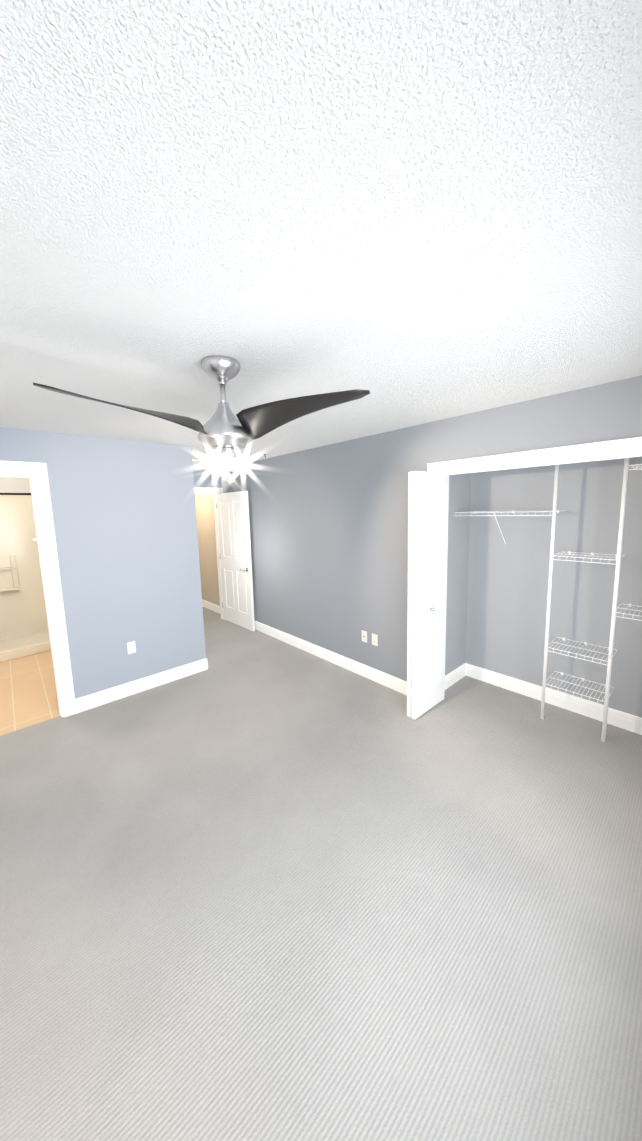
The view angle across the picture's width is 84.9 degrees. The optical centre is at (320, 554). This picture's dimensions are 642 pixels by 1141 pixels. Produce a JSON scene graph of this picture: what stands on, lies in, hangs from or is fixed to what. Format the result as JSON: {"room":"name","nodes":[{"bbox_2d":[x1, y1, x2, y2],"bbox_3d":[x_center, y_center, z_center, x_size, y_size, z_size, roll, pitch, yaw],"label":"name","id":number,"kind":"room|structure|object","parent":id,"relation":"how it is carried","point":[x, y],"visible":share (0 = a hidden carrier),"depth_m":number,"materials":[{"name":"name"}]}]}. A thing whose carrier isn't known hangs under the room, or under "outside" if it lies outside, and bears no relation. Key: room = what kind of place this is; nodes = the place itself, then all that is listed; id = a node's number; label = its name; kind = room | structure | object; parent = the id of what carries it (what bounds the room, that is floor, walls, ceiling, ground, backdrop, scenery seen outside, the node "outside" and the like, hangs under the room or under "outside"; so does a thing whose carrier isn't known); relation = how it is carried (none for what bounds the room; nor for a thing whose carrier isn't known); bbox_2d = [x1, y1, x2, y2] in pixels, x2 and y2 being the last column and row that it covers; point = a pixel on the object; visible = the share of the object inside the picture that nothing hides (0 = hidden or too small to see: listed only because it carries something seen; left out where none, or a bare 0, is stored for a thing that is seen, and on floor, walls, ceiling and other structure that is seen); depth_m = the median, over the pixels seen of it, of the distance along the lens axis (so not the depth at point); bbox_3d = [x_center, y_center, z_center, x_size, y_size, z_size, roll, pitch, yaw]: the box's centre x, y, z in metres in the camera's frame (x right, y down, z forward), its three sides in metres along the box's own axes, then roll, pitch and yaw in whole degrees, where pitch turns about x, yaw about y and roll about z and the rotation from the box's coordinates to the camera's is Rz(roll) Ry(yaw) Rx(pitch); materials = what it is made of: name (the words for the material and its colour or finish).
{"room":"empty bedroom","nodes":[
{"label":"empty bedroom","id":0,"kind":"room"},
{"bbox_2d":[0,477,30,492],"bbox_3d":[-4.546,0.027,4.862,3.140,2.440,0.110,-8,10,-42],"label":"wall","id":1,"kind":"structure","parent":0,"point":[14,485],"depth_m":4.91,"materials":[{"name":"white paint"}]},
{"bbox_2d":[0,651,59,735],"bbox_3d":[-3.557,1.397,3.978,3.140,0.100,2.955,-8,10,-42],"label":"floor","id":2,"kind":"structure","parent":0,"point":[28,694],"depth_m":3.54,"materials":[{"name":"beige tile"}]},
{"bbox_2d":[0,495,50,661],"bbox_3d":[-4.167,0.249,4.556,3.020,2.060,0.877,-8,10,-42],"label":"shower","id":3,"kind":"object","parent":2,"relation":"on","point":[24,631],"visible":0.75,"depth_m":4.97,"materials":[{"name":"beige plastic"}]},
{"bbox_2d":[0,493,30,494],"bbox_3d":[-3.930,-0.740,4.138,2.952,0.125,0.067,-8,10,-42],"label":"rail","id":4,"kind":"object","parent":3,"relation":"attached to","point":[15,493],"depth_m":4.30,"materials":[{"name":"black metal"}]},
{"bbox_2d":[0,427,205,698],"bbox_3d":[-2.301,0.210,3.006,2.550,2.440,0.110,-8,10,-42],"label":"wall","id":5,"kind":"structure","parent":0,"point":[125,522],"depth_m":3.30,"materials":[{"name":"grey paint"}]},
{"bbox_2d":[0,460,76,716],"bbox_3d":[-2.639,0.383,2.714,1.021,2.188,0.150,-8,10,-42],"label":"door frame","id":6,"kind":"structure","parent":5,"relation":"attached to","point":[36,473],"depth_m":2.94,"materials":[{"name":"white wood"}]},
{"bbox_2d":[127,641,135,653],"bbox_3d":[-1.845,0.903,3.416,0.072,0.116,0.008,-8,10,-42],"label":"outlet","id":7,"kind":"object","parent":5,"relation":"attached to","point":[131,647],"visible":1,"depth_m":3.41,"materials":[{"name":"white plastic"}]},
{"bbox_2d":[75,659,206,712],"bbox_3d":[-1.752,1.293,3.537,1.197,0.130,0.016,-8,10,-42],"label":"baseboard","id":8,"kind":"structure","parent":5,"relation":"attached to","point":[84,703],"depth_m":3.47,"materials":[{"name":"white wood"}]},
{"bbox_2d":[193,467,223,492],"bbox_3d":[-1.981,-0.101,5.360,1.120,2.440,0.110,-8,10,-42],"label":"wall","id":9,"kind":"structure","parent":0,"point":[207,477],"depth_m":5.39,"materials":[{"name":"grey paint"}]},
{"bbox_2d":[194,487,223,619],"bbox_3d":[-1.966,0.048,5.389,1.046,2.138,0.150,-8,10,-42],"label":"door frame","id":10,"kind":"structure","parent":9,"relation":"attached to","point":[206,491],"depth_m":5.60,"materials":[{"name":"white wood"}]},
{"bbox_2d":[0,606,641,1140],"bbox_3d":[-1.355,1.396,3.562,4.660,0.100,7.750,-8,10,-42],"label":"floor carpet","id":11,"kind":"object","parent":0,"point":[256,886],"visible":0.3,"depth_m":1.53,"materials":[{"name":"grey carpet"}]},
{"bbox_2d":[455,458,641,741],"bbox_3d":[2.021,0.289,2.734,0.318,2.140,1.935,-8,10,-42],"label":"closet shelving","id":12,"kind":"object","parent":11,"relation":"on","point":[617,557],"visible":0.94,"depth_m":2.65,"materials":[{"name":"white metal"}]},
{"bbox_2d":[0,0,641,467],"bbox_3d":[-1.636,-1.092,3.041,5.250,0.100,7.750,-8,10,-42],"label":"ceiling","id":13,"kind":"structure","parent":0,"point":[410,212],"depth_m":0.81,"materials":[{"name":"white paint"}]},
{"bbox_2d":[33,355,369,469],"bbox_3d":[-0.550,-0.635,1.544,1.106,0.476,1.223,-8,10,-42],"label":"ceiling fan","id":14,"kind":"object","parent":13,"relation":"hanging from","point":[224,431],"visible":1,"depth_m":1.56,"materials":[{"name":"silver metal"}]},
{"bbox_2d":[195,375,641,680],"bbox_3d":[-0.281,-0.021,4.409,0.110,2.440,7.550,-8,10,-42],"label":"wall","id":15,"kind":"structure","parent":0,"point":[329,538],"depth_m":3.57,"materials":[{"name":"grey paint"}]},
{"bbox_2d":[202,599,219,613],"bbox_3d":[-2.174,0.914,6.562,0.016,0.130,1.760,-8,10,-42],"label":"baseboard","id":16,"kind":"structure","parent":15,"relation":"attached to","point":[206,604],"depth_m":6.35,"materials":[{"name":"white wood"}]},
{"bbox_2d":[216,491,254,630],"bbox_3d":[-1.301,0.081,5.332,0.163,2.030,0.870,-8,10,-42],"label":"entry door","id":17,"kind":"structure","parent":15,"relation":"in","point":[232,508],"depth_m":5.26,"materials":[{"name":"white wood"}]},
{"bbox_2d":[255,621,406,695],"bbox_3d":[-0.287,1.133,4.501,0.016,0.130,3.625,-8,10,-42],"label":"baseboard","id":18,"kind":"structure","parent":15,"relation":"attached to","point":[399,685],"depth_m":3.95,"materials":[{"name":"white wood"}]},
{"bbox_2d":[361,630,366,642],"bbox_3d":[0.448,0.847,3.642,0.012,0.116,0.072,-8,10,-42],"label":"outlet","id":19,"kind":"object","parent":15,"relation":"attached to","point":[364,636],"visible":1,"depth_m":3.64,"materials":[{"name":"white plastic"}]},
{"bbox_2d":[372,633,377,645],"bbox_3d":[0.541,0.857,3.542,0.008,0.116,0.072,-8,10,-42],"label":"outlet","id":20,"kind":"object","parent":15,"relation":"attached to","point":[375,639],"visible":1,"depth_m":3.54,"materials":[{"name":"white plastic"}]},
{"bbox_2d":[407,471,448,719],"bbox_3d":[0.911,0.340,2.947,0.478,2.015,0.117,-8,10,-42],"label":"bifold door","id":21,"kind":"structure","parent":15,"relation":"in","point":[428,499],"depth_m":2.89,"materials":[{"name":"white wood"}]},
{"bbox_2d":[427,437,641,474],"bbox_3d":[1.589,0.361,2.377,0.130,2.110,1.895,-8,10,-42],"label":"trim","id":22,"kind":"structure","parent":15,"relation":"attached to","point":[614,449],"depth_m":2.29,"materials":[{"name":"white"}]},
{"bbox_2d":[445,457,641,717],"bbox_3d":[1.895,0.148,2.679,0.770,2.440,2.050,-8,10,-42],"label":"wall","id":23,"kind":"structure","parent":0,"point":[496,602],"depth_m":3.02,"materials":[{"name":"grey paint"}]},
{"bbox_2d":[445,663,466,689],"bbox_3d":[1.261,1.230,3.447,0.630,0.130,0.016,-8,10,-42],"label":"baseboard","id":24,"kind":"structure","parent":23,"relation":"attached to","point":[454,676],"depth_m":3.52,"materials":[{"name":"white wood"}]},
{"bbox_2d":[467,663,641,734],"bbox_3d":[2.158,1.270,2.963,0.016,0.130,1.940,-8,10,-42],"label":"baseboard","id":25,"kind":"structure","parent":23,"relation":"attached to","point":[624,720],"depth_m":3.04,"materials":[{"name":"white wood"}]}
]}

